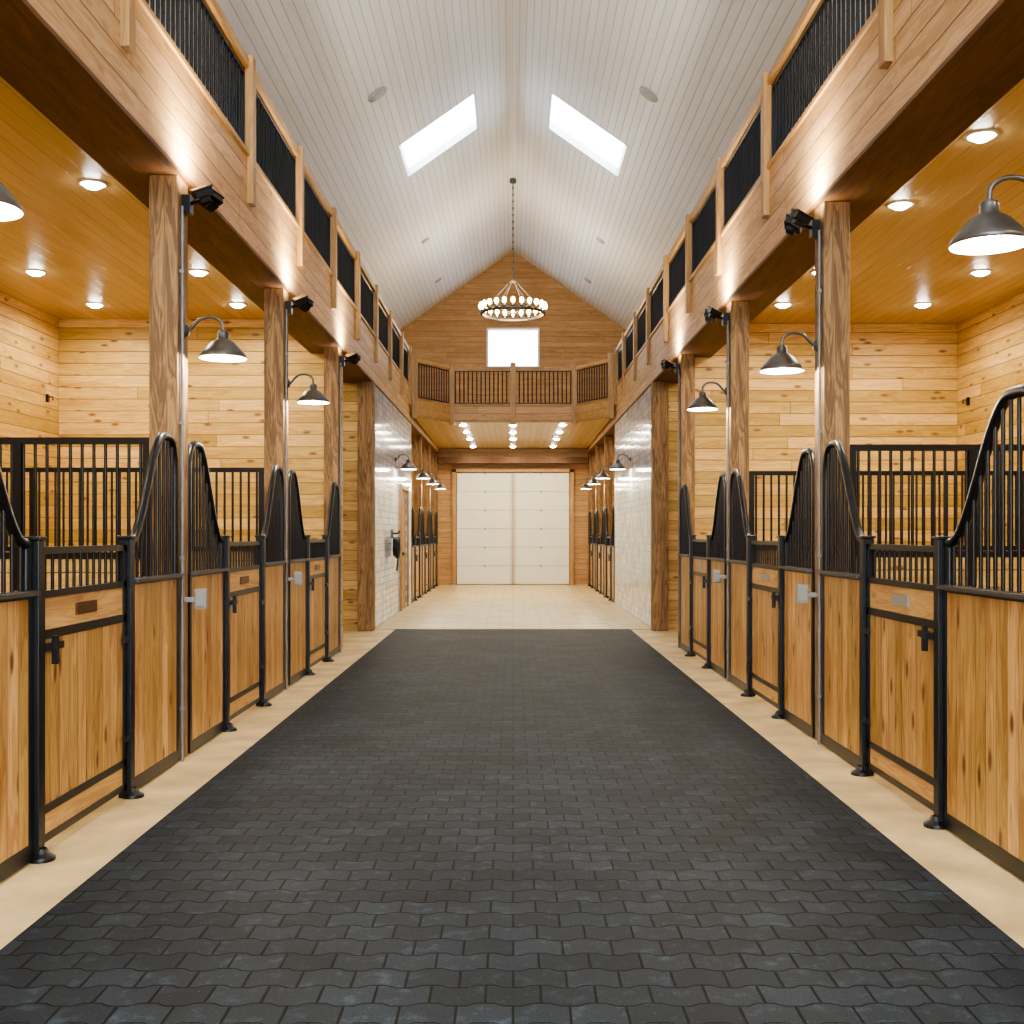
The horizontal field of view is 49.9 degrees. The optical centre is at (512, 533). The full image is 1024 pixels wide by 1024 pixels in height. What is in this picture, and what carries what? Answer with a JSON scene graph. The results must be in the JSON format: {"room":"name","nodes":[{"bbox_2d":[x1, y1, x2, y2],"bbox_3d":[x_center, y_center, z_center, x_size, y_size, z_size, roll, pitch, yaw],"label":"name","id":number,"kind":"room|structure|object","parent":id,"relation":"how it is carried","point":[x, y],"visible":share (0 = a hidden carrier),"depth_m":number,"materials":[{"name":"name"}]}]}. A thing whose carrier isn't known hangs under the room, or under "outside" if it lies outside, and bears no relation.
{"room":"horse stable","nodes":[
{"label":"horse stable","id":0,"kind":"room"},
{"bbox_2d":[0,292,58,546],"bbox_3d":[-5.425,-1.135,13.050,0.150,4.970,32.100,0,0,0],"label":"wall","id":1,"kind":"structure","parent":0,"point":[29,336],"depth_m":12.15,"materials":[{"name":"brown wood"}]},
{"bbox_2d":[0,76,263,318],"bbox_3d":[-3.865,-2.565,13.045,2.968,0.070,32.090,0,0,0],"label":"ceiling","id":2,"kind":"structure","parent":0,"point":[91,245],"depth_m":9.42,"materials":[{"name":"wood"}]},
{"bbox_2d":[24,269,46,275],"bbox_3d":[-4.600,-2.507,10.600,0.210,0.045,0.210,0,0,0],"label":"recessed light","id":3,"kind":"object","parent":2,"relation":"in","point":[34,272],"visible":1,"depth_m":10.55,"materials":[{"name":"white plastic"}]},
{"bbox_2d":[77,178,107,189],"bbox_3d":[-3.030,-2.507,7.930,0.210,0.045,0.210,0,0,0],"label":"recessed light","id":4,"kind":"object","parent":2,"relation":"in","point":[92,184],"visible":1,"depth_m":7.88,"materials":[{"name":"white plastic"}]},
{"bbox_2d":[85,302,104,307],"bbox_3d":[-4.600,-2.507,12.100,0.210,0.045,0.210,0,0,0],"label":"recessed light","id":5,"kind":"object","parent":2,"relation":"in","point":[91,304],"visible":1,"depth_m":12.05,"materials":[{"name":"white plastic"}]},
{"bbox_2d":[188,269,209,275],"bbox_3d":[-3.030,-2.507,10.600,0.210,0.045,0.210,0,0,0],"label":"recessed light","id":6,"kind":"object","parent":2,"relation":"in","point":[197,272],"visible":0.98,"depth_m":10.55,"materials":[{"name":"white plastic"}]},
{"bbox_2d":[228,302,246,307],"bbox_3d":[-3.030,-2.507,12.100,0.210,0.045,0.210,0,0,0],"label":"recessed light","id":7,"kind":"object","parent":2,"relation":"in","point":[233,304],"visible":1,"depth_m":12.05,"materials":[{"name":"white plastic"}]},
{"bbox_2d":[59,319,342,648],"bbox_3d":[-3.684,-0.589,13.010,3.328,3.878,0.120,0,0,0],"label":"wall","id":8,"kind":"structure","parent":0,"point":[104,363],"depth_m":12.95,"materials":[{"name":"brown wood"}]},
{"bbox_2d":[209,468,263,541],"bbox_3d":[-2.412,-0.253,9.620,0.471,0.637,0.052,0,0,0],"label":"grille","id":9,"kind":"object","parent":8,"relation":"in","point":[259,497],"depth_m":9.61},
{"bbox_2d":[343,383,357,629],"bbox_3d":[-3.659,-0.387,15.560,3.378,3.474,0.120,0,0,0],"label":"wall","id":10,"kind":"structure","parent":0,"point":[350,390],"depth_m":15.50,"materials":[{"name":"brown wood"}]},
{"bbox_2d":[375,386,410,627],"bbox_3d":[-2.030,-0.387,18.455,0.120,3.474,5.650,0,0,0],"label":"tiled wall","id":11,"kind":"structure","parent":0,"point":[392,429],"depth_m":17.27,"materials":[{"name":"white tile"}]},
{"bbox_2d":[0,0,438,453],"bbox_3d":[-2.175,-2.475,13.045,0.410,0.650,32.090,0,0,0],"label":"loft beam","id":12,"kind":"object","parent":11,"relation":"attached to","point":[152,84],"visible":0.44,"depth_m":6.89,"materials":[{"name":"wood"}]},
{"bbox_2d":[120,0,411,404],"bbox_3d":[-1.985,-3.000,8.950,0.120,1.100,23.900,0,0,0],"label":"loft railing","id":13,"kind":"object","parent":12,"relation":"on","point":[261,132],"depth_m":8.91,"materials":[{"name":"wood"}]},
{"bbox_2d":[391,530,400,570],"bbox_3d":[-1.899,0.267,17.930,0.141,0.673,0.402,0,0,0],"label":"halter","id":14,"kind":"object","parent":11,"relation":"hanging from","point":[396,539],"visible":1,"depth_m":17.82},
{"bbox_2d":[402,490,405,607],"bbox_3d":[-2.010,0.270,19.800,0.040,2.120,1.180,0,0,0],"label":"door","id":15,"kind":"structure","parent":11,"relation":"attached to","point":[403,492],"depth_m":20.17,"materials":[{"name":"brown wood"}]},
{"bbox_2d":[400,484,408,610],"bbox_3d":[-1.952,0.240,19.800,0.034,2.220,1.360,0,0,0],"label":"door frame","id":16,"kind":"structure","parent":11,"relation":"attached to","point":[402,487],"depth_m":19.44,"materials":[{"name":"brown wood"}]},
{"bbox_2d":[395,454,416,469],"bbox_3d":[-1.788,-1.210,18.400,0.361,0.259,0.284,0,0,0],"label":"lamp","id":17,"kind":"object","parent":11,"relation":"attached to","point":[408,465],"visible":1,"depth_m":18.35,"materials":[{"name":"grey metal"}]},
{"bbox_2d":[0,589,1023,949],"bbox_3d":[0.000,1.410,12.400,11.000,0.120,33.800,0,0,0],"label":"floor","id":18,"kind":"structure","parent":0,"point":[83,848],"depth_m":5.41,"materials":[{"name":"beige concrete"}]},
{"bbox_2d":[0,437,148,590],"bbox_3d":[-3.755,0.385,6.620,3.170,1.930,0.052,0,0,0],"label":"grille","id":19,"kind":"object","parent":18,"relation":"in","point":[17,444],"visible":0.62,"depth_m":6.61,"materials":[{"name":"metal"}]},
{"bbox_2d":[0,559,139,591],"bbox_3d":[-3.755,0.725,6.620,3.170,1.150,0.040,0,0,0],"label":"boards","id":20,"kind":"object","parent":19,"relation":"attached to","point":[7,560],"visible":0.02,"depth_m":6.60,"materials":[{"name":"brown wood"}]},
{"bbox_2d":[25,468,142,546],"bbox_3d":[-3.742,-0.231,9.620,1.020,0.680,0.052,0,0,0],"label":"grille","id":21,"kind":"object","parent":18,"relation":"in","point":[31,470],"depth_m":9.61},
{"bbox_2d":[6,551,250,569],"bbox_3d":[-3.755,0.725,9.620,3.170,1.150,0.040,0,0,0],"label":"boards","id":22,"kind":"object","parent":21,"relation":"attached to","point":[6,551],"visible":0.02,"depth_m":9.60,"materials":[{"name":"brown wood"}]},
{"bbox_2d":[0,432,184,881],"bbox_3d":[-1.959,0.384,5.105,0.128,1.932,2.784,0,0,0],"label":"stall","id":23,"kind":"object","parent":18,"relation":"on","point":[89,674],"visible":1,"depth_m":5.08,"materials":[{"name":"brown wood"}]},
{"bbox_2d":[149,175,187,760],"bbox_3d":[-2.052,-0.387,6.605,0.200,3.474,0.210,0,0,0],"label":"timber post","id":24,"kind":"object","parent":18,"relation":"on","point":[168,224],"visible":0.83,"depth_m":6.50,"materials":[{"name":"wood"}]},
{"bbox_2d":[184,589,207,608],"bbox_3d":[-1.911,0.390,6.607,0.141,0.120,0.065,0,0,0],"label":"outlet box","id":25,"kind":"object","parent":24,"relation":"attached to","point":[200,599],"visible":0.96,"depth_m":6.59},
{"bbox_2d":[182,183,223,215],"bbox_3d":[-1.866,-1.999,6.557,0.228,0.158,0.329,0,0,0],"label":"light","id":26,"kind":"object","parent":24,"relation":"attached to","point":[206,196],"visible":0.98,"depth_m":6.57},
{"bbox_2d":[184,315,246,361],"bbox_3d":[-1.794,-1.190,6.640,0.373,0.259,0.284,0,0,0],"label":"lamp","id":27,"kind":"object","parent":24,"relation":"attached to","point":[221,349],"visible":0.99,"depth_m":6.61,"materials":[{"name":"grey metal"}]},
{"bbox_2d":[188,441,288,752],"bbox_3d":[-1.959,0.384,8.105,0.128,1.932,2.784,0,0,0],"label":"stall","id":28,"kind":"object","parent":18,"relation":"on","point":[236,645],"visible":0.99,"depth_m":7.63,"materials":[{"name":"brown wood"}]},
{"bbox_2d":[264,288,287,689],"bbox_3d":[-2.052,-0.387,9.605,0.200,3.474,0.210,0,0,0],"label":"timber post","id":29,"kind":"object","parent":18,"relation":"on","point":[275,311],"visible":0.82,"depth_m":9.50,"materials":[{"name":"wood"}]},
{"bbox_2d":[288,572,302,585],"bbox_3d":[-1.911,0.390,9.607,0.141,0.120,0.065,0,0,0],"label":"outlet box","id":30,"kind":"object","parent":29,"relation":"attached to","point":[298,576],"visible":0.98,"depth_m":9.59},
{"bbox_2d":[286,294,313,314],"bbox_3d":[-1.866,-1.999,9.557,0.228,0.158,0.329,0,0,0],"label":"light","id":31,"kind":"object","parent":29,"relation":"attached to","point":[302,302],"visible":0.98,"depth_m":9.57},
{"bbox_2d":[288,373,329,404],"bbox_3d":[-1.794,-1.280,9.640,0.373,0.259,0.284,0,0,0],"label":"lamp","id":32,"kind":"object","parent":29,"relation":"attached to","point":[312,396],"visible":1,"depth_m":9.60,"materials":[{"name":"grey metal"}]},
{"bbox_2d":[288,469,342,684],"bbox_3d":[-1.959,0.384,11.105,0.128,1.932,2.784,0,0,0],"label":"stall","id":33,"kind":"object","parent":18,"relation":"on","point":[313,606],"visible":1,"depth_m":10.74,"materials":[{"name":"brown wood"}]},
{"bbox_2d":[324,347,341,652],"bbox_3d":[-2.052,-0.387,12.605,0.200,3.474,0.210,0,0,0],"label":"timber post","id":34,"kind":"object","parent":18,"relation":"on","point":[332,365],"visible":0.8,"depth_m":12.50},
{"bbox_2d":[340,351,360,366],"bbox_3d":[-1.866,-1.999,12.557,0.228,0.158,0.329,0,0,0],"label":"light","id":35,"kind":"object","parent":34,"relation":"attached to","point":[353,357],"visible":1,"depth_m":12.57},
{"bbox_2d":[358,381,374,630],"bbox_3d":[-2.050,-0.387,15.385,0.220,3.474,0.210,0,0,0],"label":"timber post","id":36,"kind":"object","parent":18,"relation":"on","point":[366,389],"visible":1,"depth_m":15.28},
{"bbox_2d":[411,504,423,602],"bbox_3d":[-1.959,0.384,22.640,0.128,1.931,2.314,0,0,0],"label":"stall","id":37,"kind":"object","parent":18,"relation":"on","point":[416,542],"visible":0.94,"depth_m":22.55,"materials":[{"name":"brown wood"}]},
{"bbox_2d":[414,436,421,536],"bbox_3d":[-2.067,-0.387,23.885,0.170,3.474,0.170,0,0,0],"label":"timber post","id":38,"kind":"object","parent":18,"relation":"on","point":[417,439],"visible":0.55,"depth_m":23.80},
{"bbox_2d":[426,472,438,484],"bbox_3d":[-1.794,-1.210,23.900,0.373,0.259,0.284,0,0,0],"label":"lamp","id":39,"kind":"object","parent":38,"relation":"attached to","point":[432,481],"visible":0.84,"depth_m":23.83,"materials":[{"name":"grey metal"}]},
{"bbox_2d":[422,508,431,594],"bbox_3d":[-1.959,0.384,25.140,0.128,1.931,2.314,0,0,0],"label":"stall","id":40,"kind":"object","parent":18,"relation":"on","point":[426,540],"visible":0.93,"depth_m":25.16,"materials":[{"name":"brown wood"}]},
{"bbox_2d":[423,445,430,535],"bbox_3d":[-2.067,-0.387,26.385,0.170,3.474,0.170,0,0,0],"label":"timber post","id":41,"kind":"object","parent":18,"relation":"on","point":[426,448],"visible":0.56,"depth_m":26.30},
{"bbox_2d":[434,478,445,488],"bbox_3d":[-1.794,-1.210,26.400,0.373,0.259,0.284,0,0,0],"label":"lamp","id":42,"kind":"object","parent":41,"relation":"attached to","point":[439,486],"visible":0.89,"depth_m":26.32,"materials":[{"name":"grey metal"}]},
{"bbox_2d":[431,453,437,533],"bbox_3d":[-2.067,-0.387,28.885,0.170,3.474,0.170,0,0,0],"label":"timber post","id":43,"kind":"object","parent":18,"relation":"on","point":[434,456],"visible":0.49,"depth_m":28.80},
{"bbox_2d":[431,510,438,588],"bbox_3d":[-1.959,0.384,27.640,0.128,1.931,2.314,0,0,0],"label":"stall","id":44,"kind":"object","parent":18,"relation":"on","point":[434,537],"visible":0.88,"depth_m":27.71,"materials":[{"name":"brown wood"}]},
{"bbox_2d":[0,629,1023,1023],"bbox_3d":[0.000,1.344,6.250,3.300,0.012,18.500,0,0,0],"label":"aisle","id":45,"kind":"object","parent":18,"relation":"on","point":[460,826],"visible":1,"depth_m":4.24,"materials":[{"name":"rubber"}]},
{"bbox_2d":[587,510,594,588],"bbox_3d":[1.959,0.384,27.640,0.128,1.931,2.314,0,0,0],"label":"stall","id":46,"kind":"object","parent":18,"relation":"on","point":[591,537],"visible":0.9,"depth_m":27.71,"materials":[{"name":"brown wood"}]},
{"bbox_2d":[588,453,594,533],"bbox_3d":[2.067,-0.387,28.885,0.170,3.474,0.170,0,0,0],"label":"timber post","id":47,"kind":"object","parent":18,"relation":"on","point":[591,456],"visible":0.49,"depth_m":28.80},
{"bbox_2d":[594,508,603,594],"bbox_3d":[1.959,0.384,25.140,0.128,1.931,2.314,0,0,0],"label":"stall","id":48,"kind":"object","parent":18,"relation":"on","point":[599,540],"visible":0.94,"depth_m":25.16,"materials":[{"name":"brown wood"}]},
{"bbox_2d":[595,445,602,535],"bbox_3d":[2.067,-0.387,26.385,0.170,3.474,0.170,0,0,0],"label":"timber post","id":49,"kind":"object","parent":18,"relation":"on","point":[598,448],"visible":0.56,"depth_m":26.30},
{"bbox_2d":[580,478,591,488],"bbox_3d":[1.794,-1.210,26.400,0.373,0.259,0.284,0,0,0],"label":"lamp","id":50,"kind":"object","parent":49,"relation":"attached to","point":[585,486],"visible":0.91,"depth_m":26.32,"materials":[{"name":"grey metal"}]},
{"bbox_2d":[604,436,611,536],"bbox_3d":[2.067,-0.387,23.885,0.170,3.474,0.170,0,0,0],"label":"timber post","id":51,"kind":"object","parent":18,"relation":"on","point":[607,439],"visible":0.55,"depth_m":23.80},
{"bbox_2d":[587,472,599,484],"bbox_3d":[1.794,-1.210,23.900,0.373,0.259,0.284,0,0,0],"label":"lamp","id":52,"kind":"object","parent":51,"relation":"attached to","point":[593,481],"visible":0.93,"depth_m":23.83,"materials":[{"name":"grey metal"}]},
{"bbox_2d":[602,504,614,602],"bbox_3d":[1.959,0.384,22.640,0.128,1.931,2.314,0,0,0],"label":"stall","id":53,"kind":"object","parent":18,"relation":"on","point":[609,542],"visible":0.94,"depth_m":22.55,"materials":[{"name":"brown wood"}]},
{"bbox_2d":[651,381,667,630],"bbox_3d":[2.050,-0.387,15.385,0.220,3.474,0.210,0,0,0],"label":"timber post","id":54,"kind":"object","parent":18,"relation":"on","point":[659,389],"visible":1,"depth_m":15.28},
{"bbox_2d":[677,354,694,647],"bbox_3d":[2.052,-0.387,13.105,0.200,3.474,0.210,0,0,0],"label":"timber post","id":55,"kind":"object","parent":18,"relation":"on","point":[686,373],"visible":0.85,"depth_m":13.00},
{"bbox_2d":[661,358,679,372],"bbox_3d":[1.869,-1.999,13.056,0.222,0.158,0.324,0,0,0],"label":"light","id":56,"kind":"object","parent":55,"relation":"attached to","point":[666,365],"visible":1,"depth_m":13.07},
{"bbox_2d":[677,472,725,677],"bbox_3d":[1.959,0.384,11.615,0.128,1.932,2.764,0,0,0],"label":"stall","id":57,"kind":"object","parent":18,"relation":"on","point":[702,601],"visible":0.98,"depth_m":11.30,"materials":[{"name":"brown wood"}]},
{"bbox_2d":[726,301,748,681],"bbox_3d":[2.052,-0.387,10.125,0.200,3.474,0.210,0,0,0],"label":"timber post","id":58,"kind":"object","parent":18,"relation":"on","point":[737,328],"visible":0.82,"depth_m":10.02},
{"bbox_2d":[687,381,726,410],"bbox_3d":[1.794,-1.280,10.160,0.373,0.259,0.284,0,0,0],"label":"lamp","id":59,"kind":"object","parent":58,"relation":"attached to","point":[702,403],"visible":0.99,"depth_m":10.12,"materials":[{"name":"grey metal"}]},
{"bbox_2d":[704,306,728,325],"bbox_3d":[1.869,-1.999,10.076,0.222,0.158,0.324,0,0,0],"label":"light","id":60,"kind":"object","parent":58,"relation":"attached to","point":[711,314],"visible":1,"depth_m":10.09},
{"bbox_2d":[712,570,726,582],"bbox_3d":[1.911,0.390,10.127,0.141,0.120,0.065,0,0,0],"label":"outlet box","id":61,"kind":"object","parent":58,"relation":"attached to","point":[716,574],"visible":1,"depth_m":10.11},
{"bbox_2d":[726,447,814,736],"bbox_3d":[1.959,0.384,8.625,0.128,1.932,2.784,0,0,0],"label":"stall","id":62,"kind":"object","parent":18,"relation":"on","point":[772,635],"visible":1,"depth_m":8.23,"materials":[{"name":"brown wood"}]},
{"bbox_2d":[815,202,849,744],"bbox_3d":[2.052,-0.387,7.125,0.200,3.474,0.210,0,0,0],"label":"timber post","id":63,"kind":"object","parent":18,"relation":"on","point":[832,244],"visible":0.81,"depth_m":7.02,"materials":[{"name":"wood"}]},
{"bbox_2d":[760,331,817,373],"bbox_3d":[1.794,-1.190,7.160,0.373,0.259,0.284,0,0,0],"label":"lamp","id":64,"kind":"object","parent":63,"relation":"attached to","point":[782,362],"visible":1,"depth_m":7.13,"materials":[{"name":"grey metal"}]},
{"bbox_2d":[784,208,819,238],"bbox_3d":[1.869,-1.999,7.076,0.222,0.158,0.324,0,0,0],"label":"light","id":65,"kind":"object","parent":63,"relation":"attached to","point":[797,220],"visible":1,"depth_m":7.09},
{"bbox_2d":[796,585,817,603],"bbox_3d":[1.911,0.390,7.128,0.141,0.120,0.065,0,0,0],"label":"outlet box","id":66,"kind":"object","parent":63,"relation":"attached to","point":[802,594],"visible":0.99,"depth_m":7.11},
{"bbox_2d":[817,384,1023,880],"bbox_3d":[1.959,0.384,5.565,0.128,1.932,2.904,0,0,0],"label":"stall","id":67,"kind":"object","parent":18,"relation":"on","point":[923,683],"visible":1,"depth_m":5.04,"materials":[{"name":"brown wood"}]},
{"bbox_3d":[-2.052,-0.387,3.605,0.200,3.474,0.210,0,0,0],"label":"timber post","id":68,"kind":"object","parent":18,"relation":"on","visible":0},
{"bbox_2d":[0,182,23,220],"bbox_3d":[-1.794,-1.190,3.590,0.373,0.259,0.284,0,0,0],"label":"lamp","id":69,"kind":"object","parent":68,"relation":"attached to","point":[11,209],"visible":1,"depth_m":3.67,"materials":[{"name":"grey metal"}]},
{"bbox_3d":[-2.067,-0.387,21.385,0.170,3.474,0.170,0,0,0],"label":"timber post","id":70,"kind":"object","parent":18,"relation":"on","visible":0},
{"bbox_2d":[411,465,429,478],"bbox_3d":[-1.794,-1.210,21.400,0.373,0.259,0.284,0,0,0],"label":"lamp","id":71,"kind":"object","parent":70,"relation":"attached to","point":[422,475],"visible":0.92,"depth_m":21.34,"materials":[{"name":"grey metal"}]},
{"bbox_3d":[2.052,-0.387,4.005,0.200,3.474,0.210,0,0,0],"label":"timber post","id":72,"kind":"object","parent":18,"relation":"on","visible":0},
{"bbox_2d":[948,174,1023,254],"bbox_3d":[1.794,-1.190,4.040,0.373,0.259,0.284,0,0,0],"label":"lamp","id":73,"kind":"object","parent":72,"relation":"attached to","point":[992,231],"visible":1,"depth_m":4.02,"materials":[{"name":"grey metal"}]},
{"bbox_3d":[2.067,-0.387,21.385,0.170,3.474,0.170,0,0,0],"label":"timber post","id":74,"kind":"object","parent":18,"relation":"on","visible":0},
{"bbox_2d":[596,465,614,478],"bbox_3d":[1.794,-1.210,21.400,0.373,0.259,0.284,0,0,0],"label":"lamp","id":75,"kind":"object","parent":74,"relation":"attached to","point":[602,475],"visible":0.94,"depth_m":21.34,"materials":[{"name":"grey metal"}]},
{"bbox_2d":[149,0,876,329],"bbox_3d":[0.000,-5.625,13.050,11.000,3.970,32.400,0,0,0],"label":"ceiling","id":76,"kind":"structure","parent":0,"point":[320,63],"depth_m":16.59,"materials":[{"name":"wood"}]},
{"bbox_2d":[368,86,386,102],"bbox_3d":[-1.899,-6.152,15.400,0.260,0.189,0.315,0,0,0],"label":"ceiling speaker","id":77,"kind":"object","parent":76,"relation":"attached to","point":[378,93],"visible":1,"depth_m":15.37},
{"bbox_2d":[398,92,477,177],"bbox_3d":[-1.225,-6.697,18.350,1.230,1.011,1.540,0,0,0],"label":"skylight","id":78,"kind":"object","parent":76,"relation":"attached to","point":[472,127],"visible":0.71,"depth_m":19.10,"materials":[{"name":"white plastic"}]},
{"bbox_2d":[511,0,514,177],"bbox_3d":[0.000,-7.478,13.040,0.060,0.025,32.080,0,0,0],"label":"trim","id":79,"kind":"structure","parent":76,"relation":"attached to","point":[512,1],"depth_m":18.27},
{"bbox_2d":[478,178,547,320],"bbox_3d":[0.000,-6.030,23.100,1.443,2.860,1.443,0,0,0],"label":"chandelier","id":80,"kind":"object","parent":79,"relation":"hanging from","point":[483,309],"visible":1,"depth_m":23.09,"materials":[{"name":"grey metal"}]},
{"bbox_2d":[548,92,627,177],"bbox_3d":[1.225,-6.697,18.350,1.230,1.011,1.540,0,0,0],"label":"skylight","id":81,"kind":"object","parent":76,"relation":"attached to","point":[553,127],"visible":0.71,"depth_m":19.10,"materials":[{"name":"white plastic"}]},
{"bbox_2d":[639,86,657,102],"bbox_3d":[1.899,-6.152,15.400,0.260,0.189,0.315,0,0,0],"label":"ceiling speaker","id":82,"kind":"object","parent":76,"relation":"attached to","point":[646,93],"visible":1,"depth_m":15.37},
{"bbox_2d":[400,252,625,584],"bbox_3d":[0.000,-3.070,29.175,11.000,8.840,0.150,0,0,0],"label":"wall","id":83,"kind":"structure","parent":0,"point":[454,330],"depth_m":29.10,"materials":[{"name":"brown wood"}]},
{"bbox_2d":[457,472,512,583],"bbox_3d":[-0.746,-0.153,29.059,1.468,2.947,0.058,0,0,0],"label":"door","id":84,"kind":"structure","parent":83,"relation":"in","point":[484,500],"depth_m":29.04,"materials":[{"name":"metal"}]},
{"bbox_2d":[452,468,573,584],"bbox_3d":[0.000,-0.190,29.050,3.200,3.080,0.100,0,0,0],"label":"door frame","id":85,"kind":"structure","parent":83,"relation":"attached to","point":[454,470],"depth_m":29.00,"materials":[{"name":"brown wood"}]},
{"bbox_2d":[438,457,587,463],"bbox_3d":[0.000,-1.930,28.920,3.900,0.160,0.340,0,0,0],"label":"header beam","id":86,"kind":"structure","parent":83,"relation":"attached to","point":[441,460],"depth_m":28.75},
{"bbox_2d":[487,328,538,366],"bbox_3d":[0.000,-4.920,29.085,1.400,1.060,0.030,0,0,0],"label":"window frame","id":87,"kind":"structure","parent":83,"relation":"attached to","point":[487,328],"depth_m":29.07,"materials":[{"name":"white plastic"}]},
{"bbox_2d":[513,472,568,583],"bbox_3d":[0.746,-0.153,29.059,1.468,2.947,0.058,0,0,0],"label":"door","id":88,"kind":"structure","parent":83,"relation":"in","point":[540,500],"depth_m":29.04,"materials":[{"name":"metal"}]},
{"bbox_2d":[375,585,650,629],"bbox_3d":[0.000,1.344,22.255,3.920,0.012,13.490,0,0,0],"label":"floor","id":89,"kind":"structure","parent":0,"point":[444,606],"depth_m":19.50,"materials":[{"name":"concrete"}]},
{"bbox_2d":[416,417,609,448],"bbox_3d":[0.000,-2.380,25.070,3.910,0.260,8.040,0,0,0],"label":"ceiling","id":90,"kind":"structure","parent":0,"point":[444,435],"depth_m":24.63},
{"bbox_2d":[412,353,613,424],"bbox_3d":[0.000,-2.830,21.590,3.853,1.240,1.260,0,0,0],"label":"balcony railing","id":91,"kind":"object","parent":90,"relation":"on","point":[512,414],"visible":1,"depth_m":22.11,"materials":[{"name":"brown wood"}]},
{"bbox_2d":[615,386,650,627],"bbox_3d":[2.030,-0.387,18.455,0.120,3.474,5.650,0,0,0],"label":"tiled wall","id":92,"kind":"structure","parent":0,"point":[633,429],"depth_m":17.98,"materials":[{"name":"white tile"}]},
{"bbox_2d":[609,454,630,469],"bbox_3d":[1.788,-1.210,18.400,0.361,0.259,0.284,0,0,0],"label":"lamp","id":93,"kind":"object","parent":92,"relation":"attached to","point":[617,465],"visible":1,"depth_m":18.35,"materials":[{"name":"grey metal"}]},
{"bbox_2d":[587,0,1023,453],"bbox_3d":[2.175,-2.475,13.045,0.410,0.650,32.090,0,0,0],"label":"loft beam","id":94,"kind":"object","parent":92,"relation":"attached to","point":[862,98],"visible":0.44,"depth_m":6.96,"materials":[{"name":"wood"}]},
{"bbox_2d":[614,0,892,404],"bbox_3d":[1.985,-3.000,8.950,0.120,1.100,23.900,0,0,0],"label":"loft railing","id":95,"kind":"object","parent":94,"relation":"on","point":[770,122],"depth_m":8.85,"materials":[{"name":"wood"}]},
{"bbox_2d":[668,383,677,629],"bbox_3d":[3.659,-0.387,15.560,3.378,3.474,0.120,0,0,0],"label":"wall","id":96,"kind":"structure","parent":0,"point":[672,387],"depth_m":15.50,"materials":[{"name":"brown wood"}]},
{"bbox_2d":[695,324,956,545],"bbox_3d":[3.684,-0.589,13.300,3.328,3.878,0.120,0,0,0],"label":"wall","id":97,"kind":"structure","parent":0,"point":[903,377],"depth_m":13.24,"materials":[{"name":"brown wood"}]},
{"bbox_2d":[749,471,796,549],"bbox_3d":[2.391,-0.216,10.140,0.432,0.717,0.052,0,0,0],"label":"grille","id":98,"kind":"object","parent":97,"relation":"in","point":[786,474],"depth_m":10.13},
{"bbox_2d":[856,471,964,544],"bbox_3d":[3.655,-0.239,10.140,0.993,0.671,0.052,0,0,0],"label":"grille","id":99,"kind":"object","parent":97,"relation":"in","point":[862,473],"depth_m":10.13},
{"bbox_2d":[771,550,1023,566],"bbox_3d":[3.755,0.725,10.140,3.170,1.150,0.040,0,0,0],"label":"boards","id":100,"kind":"object","parent":99,"relation":"attached to","point":[771,550],"visible":0.02,"depth_m":10.12,"materials":[{"name":"brown wood"}]},
{"bbox_2d":[749,78,1023,323],"bbox_3d":[3.865,-2.565,13.045,2.968,0.070,32.090,0,0,0],"label":"ceiling","id":101,"kind":"structure","parent":0,"point":[900,259],"depth_m":9.78,"materials":[{"name":"wood"}]},
{"bbox_2d":[773,302,792,307],"bbox_3d":[2.969,-2.507,12.100,0.210,0.045,0.210,0,0,0],"label":"recessed light","id":102,"kind":"object","parent":101,"relation":"in","point":[779,304],"visible":1,"depth_m":12.05,"materials":[{"name":"white plastic"}]},
{"bbox_2d":[886,200,914,209],"bbox_3d":[2.969,-2.507,8.430,0.210,0.045,0.210,0,0,0],"label":"recessed light","id":103,"kind":"object","parent":101,"relation":"in","point":[898,204],"visible":1,"depth_m":8.38,"materials":[{"name":"white plastic"}]},
{"bbox_2d":[913,302,932,307],"bbox_3d":[4.508,-2.507,12.100,0.210,0.045,0.210,0,0,0],"label":"recessed light","id":104,"kind":"object","parent":101,"relation":"in","point":[920,304],"visible":1,"depth_m":12.05,"materials":[{"name":"white plastic"}]},
{"bbox_2d":[969,269,992,275],"bbox_3d":[4.508,-2.507,10.600,0.210,0.045,0.210,0,0,0],"label":"recessed light","id":105,"kind":"object","parent":101,"relation":"in","point":[979,272],"visible":1,"depth_m":10.55,"materials":[{"name":"white plastic"}]},
{"bbox_2d":[964,129,999,142],"bbox_3d":[2.969,-2.507,6.970,0.210,0.045,0.210,0,0,0],"label":"recessed light","id":106,"kind":"object","parent":101,"relation":"in","point":[981,135],"visible":1,"depth_m":6.93,"materials":[{"name":"white plastic"}]},
{"bbox_2d":[850,444,1023,586],"bbox_3d":[3.755,0.385,7.140,3.170,1.930,0.052,0,0,0],"label":"grille","id":107,"kind":"object","parent":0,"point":[971,450],"visible":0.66,"depth_m":7.13,"materials":[{"name":"metal"}]},
{"bbox_2d":[856,557,1023,591],"bbox_3d":[3.755,0.725,7.140,3.170,1.150,0.040,0,0,0],"label":"boards","id":108,"kind":"object","parent":107,"relation":"attached to","point":[913,558],"visible":0.02,"depth_m":7.12,"materials":[{"name":"brown wood"}]},
{"bbox_2d":[983,471,992,549],"bbox_3d":[4.367,-0.216,10.140,0.083,0.717,0.052,0,0,0],"label":"grille","id":109,"kind":"object","parent":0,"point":[991,472],"depth_m":10.13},
{"bbox_2d":[957,293,1023,545],"bbox_3d":[5.425,-1.135,13.050,0.150,4.970,32.100,0,0,0],"label":"wall","id":110,"kind":"structure","parent":0,"point":[990,343],"depth_m":12.35,"materials":[{"name":"brown wood"}]},
{"bbox_2d":[1013,471,1016,549],"bbox_3d":[4.616,-0.216,10.140,0.028,0.717,0.052,0,0,0],"label":"grille","id":111,"kind":"object","parent":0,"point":[1014,472],"depth_m":10.13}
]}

